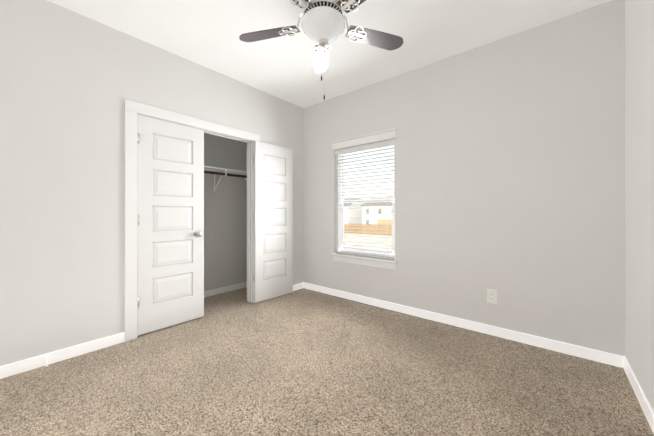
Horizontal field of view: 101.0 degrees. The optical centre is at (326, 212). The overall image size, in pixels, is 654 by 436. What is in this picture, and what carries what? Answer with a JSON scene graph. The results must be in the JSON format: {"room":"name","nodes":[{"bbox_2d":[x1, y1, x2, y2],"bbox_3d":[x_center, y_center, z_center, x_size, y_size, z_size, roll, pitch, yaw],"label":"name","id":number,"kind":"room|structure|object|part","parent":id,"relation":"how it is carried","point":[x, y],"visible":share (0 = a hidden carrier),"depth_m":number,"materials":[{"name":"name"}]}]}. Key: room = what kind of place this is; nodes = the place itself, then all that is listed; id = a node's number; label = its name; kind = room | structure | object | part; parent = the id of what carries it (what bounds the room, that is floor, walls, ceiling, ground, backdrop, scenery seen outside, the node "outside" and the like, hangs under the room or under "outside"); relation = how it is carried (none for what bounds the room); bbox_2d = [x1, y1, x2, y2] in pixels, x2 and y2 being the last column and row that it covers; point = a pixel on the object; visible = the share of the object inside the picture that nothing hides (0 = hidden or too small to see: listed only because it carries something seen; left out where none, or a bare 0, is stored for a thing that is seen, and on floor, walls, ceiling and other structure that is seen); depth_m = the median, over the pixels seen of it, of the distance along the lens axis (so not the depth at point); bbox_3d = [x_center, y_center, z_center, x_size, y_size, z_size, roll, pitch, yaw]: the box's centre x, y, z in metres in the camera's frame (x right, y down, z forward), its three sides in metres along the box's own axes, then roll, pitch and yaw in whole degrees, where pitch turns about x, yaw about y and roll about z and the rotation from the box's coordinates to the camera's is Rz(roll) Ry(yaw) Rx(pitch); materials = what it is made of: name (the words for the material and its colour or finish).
{"room":"empty bedroom","nodes":[
{"label":"empty bedroom","id":0,"kind":"room"},
{"bbox_2d":[0,0,302,365],"bbox_3d":[-1.703,-0.230,2.599,0.115,2.740,4.050,0,0,40],"label":"wall","id":1,"kind":"structure","parent":0,"point":[71,81],"depth_m":2.14,"materials":[{"name":"grey paint"}]},
{"bbox_2d":[0,332,124,378],"bbox_3d":[-2.317,1.097,1.765,0.013,0.085,1.625,0,0,40],"label":"baseboard","id":2,"kind":"structure","parent":1,"relation":"attached to","point":[14,368],"depth_m":2.07,"materials":[{"name":"white wood"}]},
{"bbox_2d":[138,115,203,334],"bbox_3d":[-1.532,0.110,2.695,0.097,2.030,0.619,0,0,40],"label":"closet door","id":3,"kind":"structure","parent":1,"relation":"in","point":[170,223],"depth_m":2.68,"materials":[{"name":"white wood"}]},
{"bbox_2d":[124,99,259,341],"bbox_3d":[-1.384,0.066,2.979,0.151,2.150,1.432,0,0,40],"label":"trim","id":4,"kind":"structure","parent":1,"relation":"attached to","point":[133,110],"depth_m":2.45,"materials":[{"name":"white wood"}]},
{"bbox_2d":[253,141,292,302],"bbox_3d":[-0.716,0.111,3.618,0.056,2.030,0.619,0,0,42],"label":"closet door","id":5,"kind":"structure","parent":1,"relation":"in","point":[273,223],"depth_m":3.57,"materials":[{"name":"white wood"}]},
{"bbox_2d":[293,282,303,290],"bbox_3d":[-0.625,1.099,3.786,0.013,0.085,0.783,0,0,40],"label":"baseboard","id":6,"kind":"structure","parent":1,"relation":"attached to","point":[301,285],"depth_m":4.02,"materials":[{"name":"white wood"}]},
{"bbox_2d":[204,133,246,290],"bbox_3d":[-2.017,-0.230,2.862,0.705,2.740,4.050,0,0,40],"label":"wall","id":7,"kind":"structure","parent":0,"point":[225,232],"depth_m":3.87,"materials":[{"name":"paint"}]},
{"bbox_2d":[204,282,243,296],"bbox_3d":[-1.863,1.098,3.397,0.013,0.085,1.930,0,0,40],"label":"baseboard","id":8,"kind":"structure","parent":7,"relation":"attached to","point":[220,290],"depth_m":3.85,"materials":[{"name":"white wood"}]},
{"bbox_2d":[204,166,246,190],"bbox_3d":[-1.749,-0.445,3.303,0.311,0.288,1.930,0,0,40],"label":"closet shelf","id":9,"kind":"object","parent":7,"relation":"attached to","point":[222,171],"visible":0.21,"depth_m":3.62,"materials":[{"name":"white metal"}]},
{"bbox_3d":[-1.649,-0.514,3.220,0.052,0.052,1.894,0,0,40],"label":"rod","id":10,"kind":"part","parent":9,"relation":"part of","materials":[{"name":"brown metal"}]},
{"bbox_2d":[0,288,653,435],"bbox_3d":[-0.588,1.190,1.770,4.297,0.100,4.210,0,0,40],"label":"floor","id":11,"kind":"structure","parent":0,"point":[303,362],"depth_m":1.80,"materials":[{"name":"carpet"}]},
{"bbox_2d":[47,0,610,107],"bbox_3d":[-0.588,-1.650,1.772,4.297,0.100,4.210,0,0,40],"label":"ceiling","id":12,"kind":"structure","parent":0,"point":[206,33],"depth_m":2.37,"materials":[{"name":"paint"}]},
{"bbox_2d":[239,0,402,99],"bbox_3d":[-0.031,-1.229,1.845,1.251,0.742,1.237,0,0,40],"label":"fan","id":13,"kind":"object","parent":12,"relation":"hanging from","point":[323,23],"visible":1,"depth_m":1.90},
{"bbox_3d":[-0.390,-1.365,1.973,0.536,0.133,0.293,0,0,40],"label":"blade","id":14,"kind":"part","parent":13,"relation":"part of","materials":[{"name":"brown wood"}]},
{"bbox_3d":[-0.220,-1.365,1.573,0.177,0.133,0.577,0,0,40],"label":"blade","id":15,"kind":"part","parent":13,"relation":"part of","materials":[{"name":"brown wood"}]},
{"bbox_3d":[-0.046,-1.365,2.262,0.422,0.133,0.449,0,0,40],"label":"blade","id":16,"kind":"part","parent":13,"relation":"part of","materials":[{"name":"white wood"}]},
{"bbox_3d":[-0.025,-1.278,1.887,0.306,0.162,0.306,0,0,40],"label":"glass","id":17,"kind":"part","parent":13,"relation":"part of","materials":[{"name":"white glass"}]},
{"bbox_3d":[-0.027,-1.118,1.951,0.154,0.520,0.165,0,0,40],"label":"chain","id":18,"kind":"part","parent":13,"relation":"part of","materials":[{"name":"silver metal"}]},
{"bbox_3d":[-0.025,-1.472,1.887,0.286,0.256,0.286,0,0,40],"label":"motor","id":19,"kind":"part","parent":13,"relation":"part of","materials":[{"name":"silver metal"}]},
{"bbox_3d":[0.202,-1.365,1.595,0.573,0.133,0.196,0,0,40],"label":"blade","id":20,"kind":"part","parent":13,"relation":"part of","materials":[{"name":"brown wood"}]},
{"bbox_3d":[0.327,-1.365,2.014,0.325,0.133,0.518,0,0,40],"label":"blade","id":21,"kind":"part","parent":13,"relation":"part of","materials":[{"name":"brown wood"}]},
{"bbox_2d":[303,0,624,356],"bbox_3d":[0.711,-0.229,3.324,4.297,2.740,0.160,0,0,40],"label":"wall","id":22,"kind":"structure","parent":0,"point":[510,169],"depth_m":2.46,"materials":[{"name":"grey paint"}]},
{"bbox_2d":[330,128,396,269],"bbox_3d":[0.462,-0.162,3.460,0.970,1.641,0.132,0,0,40],"label":"window trim","id":23,"kind":"structure","parent":22,"relation":"in","point":[361,140],"depth_m":3.39,"materials":[{"name":"white wood"}]},
{"bbox_2d":[335,139,394,259],"bbox_3d":[0.470,-0.161,3.469,0.894,1.422,0.073,0,0,40],"label":"window blinds","id":24,"kind":"object","parent":23,"relation":"attached to","point":[387,143],"visible":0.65,"depth_m":3.42,"materials":[{"name":"white plastic"}]},
{"bbox_2d":[338,145,394,256],"bbox_3d":[0.519,-0.160,3.528,0.900,1.428,0.073,0,0,40],"label":"window unit","id":25,"kind":"structure","parent":22,"relation":"in","point":[341,202],"depth_m":3.60,"materials":[{"name":"white plastic"}]},
{"bbox_2d":[304,283,619,366],"bbox_3d":[0.899,1.098,3.054,3.290,0.085,0.013,0,0,40],"label":"baseboard","id":26,"kind":"structure","parent":22,"relation":"attached to","point":[587,353],"depth_m":2.53,"materials":[{"name":"white wood"}]},
{"bbox_2d":[487,289,496,303],"bbox_3d":[1.542,0.780,2.518,0.082,0.132,0.008,0,0,40],"label":"electrical outlet","id":27,"kind":"object","parent":22,"relation":"attached to","point":[492,296],"visible":1,"depth_m":2.52,"materials":[{"name":"white plastic"}]},
{"bbox_2d":[625,0,653,411],"bbox_3d":[0.951,-0.231,0.379,0.150,2.740,4.050,0,0,40],"label":"wall","id":28,"kind":"structure","parent":0,"point":[639,185],"depth_m":1.64,"materials":[{"name":"grey paint"}]},
{"bbox_2d":[620,356,653,433],"bbox_3d":[0.936,1.096,0.488,0.013,0.085,3.900,0,0,40],"label":"baseboard","id":29,"kind":"structure","parent":28,"relation":"attached to","point":[649,414],"depth_m":1.63,"materials":[{"name":"white wood"}]},
{"label":"outside","id":30,"kind":"structure","parent":0,"visible":0},
{"bbox_2d":[344,233,391,250],"bbox_3d":[27.009,4.301,83.568,220.000,0.200,156.000,0,0,40],"label":"ground","id":31,"kind":"structure","parent":30,"point":[362,239],"depth_m":39.44,"materials":[{"name":"white"}]},
{"bbox_2d":[344,198,359,223],"bbox_3d":[3.312,0.097,78.625,14.800,8.200,10.800,0,0,40],"label":"house","id":32,"kind":"structure","parent":31,"relation":"on","point":[347,217],"materials":[{"name":"white"}]},
{"bbox_2d":[344,223,391,235],"bbox_3d":[9.665,3.167,51.154,105.000,2.020,0.100,0,0,40],"label":"fence","id":33,"kind":"object","parent":31,"relation":"on","point":[369,229],"depth_m":52.43,"materials":[{"name":"brown wood"}]},
{"bbox_2d":[360,198,391,224],"bbox_3d":[17.633,0.090,69.250,14.800,8.200,10.800,0,0,40],"label":"house","id":34,"kind":"structure","parent":31,"relation":"on","point":[366,208],"materials":[{"name":"white"}]}
]}

